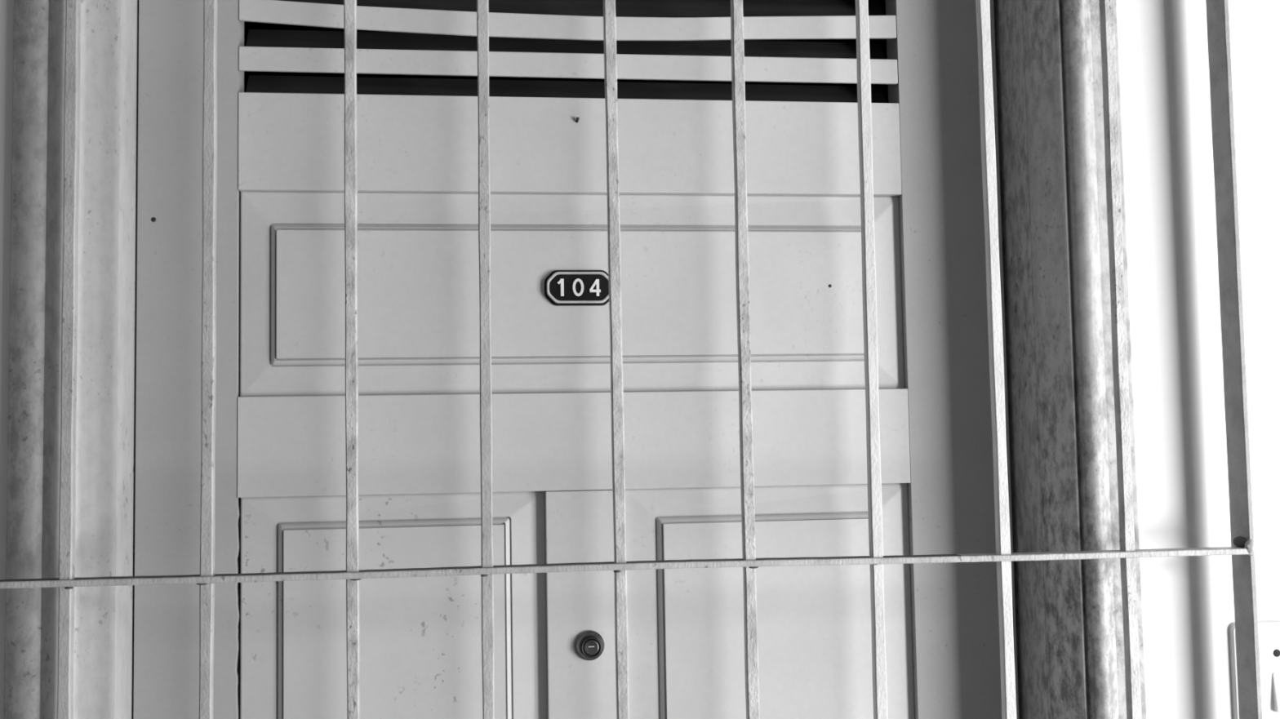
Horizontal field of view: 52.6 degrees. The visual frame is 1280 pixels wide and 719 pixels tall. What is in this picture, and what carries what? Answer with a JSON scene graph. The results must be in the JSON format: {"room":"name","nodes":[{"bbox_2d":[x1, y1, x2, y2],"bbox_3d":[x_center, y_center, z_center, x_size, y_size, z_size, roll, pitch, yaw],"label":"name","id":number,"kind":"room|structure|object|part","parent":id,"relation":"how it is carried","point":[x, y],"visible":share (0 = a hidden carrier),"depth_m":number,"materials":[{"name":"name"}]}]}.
{"room":"building entrance","nodes":[
{"label":"building entrance","id":0,"kind":"room"},
{"bbox_2d":[244,0,888,102],"bbox_3d":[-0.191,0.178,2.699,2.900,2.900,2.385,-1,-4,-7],"label":"slats","id":1,"kind":"structure","parent":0,"point":[248,25],"depth_m":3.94,"materials":[{"name":"paint"}]},
{"bbox_2d":[0,0,1279,718],"bbox_3d":[-0.080,0.094,1.428,6.200,2.900,0.170,-1,-4,-7],"label":"wall","id":2,"kind":"structure","parent":0,"point":[1182,478],"depth_m":1.44,"materials":[{"name":"white paint"}]},
{"bbox_2d":[3,0,1146,718],"bbox_3d":[-0.037,0.386,1.339,1.169,2.306,0.064,-1,-4,-7],"label":"trim","id":3,"kind":"structure","parent":2,"relation":"attached to","point":[1086,658],"depth_m":1.33,"materials":[{"name":"paint"}]},
{"bbox_2d":[133,0,1018,718],"bbox_3d":[-0.052,0.442,1.458,0.982,2.184,0.078,-1,-4,-6],"label":"door","id":4,"kind":"structure","parent":2,"relation":"in","point":[280,651],"depth_m":1.46,"materials":[{"name":"paint"}]},
{"bbox_3d":[-0.261,0.722,1.399,0.330,1.149,0.030,-1,-4,-7],"label":"panel","id":5,"kind":"part","parent":4,"relation":"part of","materials":[{"name":"paint"}]},
{"bbox_3d":[-0.071,-0.243,1.492,0.754,0.109,0.040,-1,-4,-7],"label":"rail","id":6,"kind":"part","parent":4,"relation":"part of","materials":[{"name":"paint"}]},
{"bbox_3d":[-0.066,-0.075,1.477,0.753,0.227,0.030,-1,-4,-7],"label":"panel","id":7,"kind":"part","parent":4,"relation":"part of","materials":[{"name":"paint"}]},
{"bbox_3d":[-0.065,0.093,1.471,0.754,0.109,0.040,-1,-4,-7],"label":"rail","id":8,"kind":"part","parent":4,"relation":"part of","materials":[{"name":"paint"}]},
{"bbox_2d":[544,270,608,306],"bbox_3d":[-0.068,-0.081,1.458,0.079,0.040,0.006,-1,-4,-7],"label":"number plate","id":9,"kind":"object","parent":4,"relation":"attached to","point":[562,287],"visible":0.85,"depth_m":1.46,"materials":[{"name":"black ceramic"}]},
{"bbox_3d":[0.156,0.718,1.452,0.333,1.149,0.030,-1,-4,-7],"label":"panel","id":10,"kind":"part","parent":4,"relation":"part of","materials":[{"name":"paint"}]},
{"bbox_2d":[113,0,1048,718],"bbox_3d":[-0.047,0.410,1.432,1.097,2.268,0.125,-1,-4,-7],"label":"trim","id":11,"kind":"structure","parent":2,"relation":"attached to","point":[1023,419],"depth_m":1.47,"materials":[{"name":"paint"}]},
{"bbox_2d":[1229,620,1279,718],"bbox_3d":[0.707,0.346,1.419,0.120,0.118,0.013,-1,-4,-7],"label":"wall switch","id":12,"kind":"object","parent":2,"relation":"attached to","point":[1268,631],"visible":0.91,"depth_m":1.42,"materials":[{"name":"plastic"}]},
{"bbox_3d":[0.018,1.542,0.758,6.200,0.080,6.700,-1,-4,-7],"label":"floor","id":13,"kind":"structure","parent":0,"visible":0},
{"bbox_2d":[0,0,1262,718],"bbox_3d":[-0.204,0.287,1.283,1.726,2.500,0.062,-1,-4,-7],"label":"metal bars","id":14,"kind":"object","parent":13,"relation":"in","point":[1243,548],"visible":1,"depth_m":1.31,"materials":[{"name":"paint"}]},
{"bbox_3d":[-0.202,0.210,1.273,1.718,0.010,0.025,-1,-4,-7],"label":"cross rail","id":15,"kind":"part","parent":14,"relation":"part of","materials":[{"name":"metal"}]},
{"bbox_3d":[0.647,0.279,1.384,0.006,2.500,0.034,-1,-4,-7],"label":"post","id":16,"kind":"part","parent":14,"relation":"part of","materials":[{"name":"metal"}]}
]}

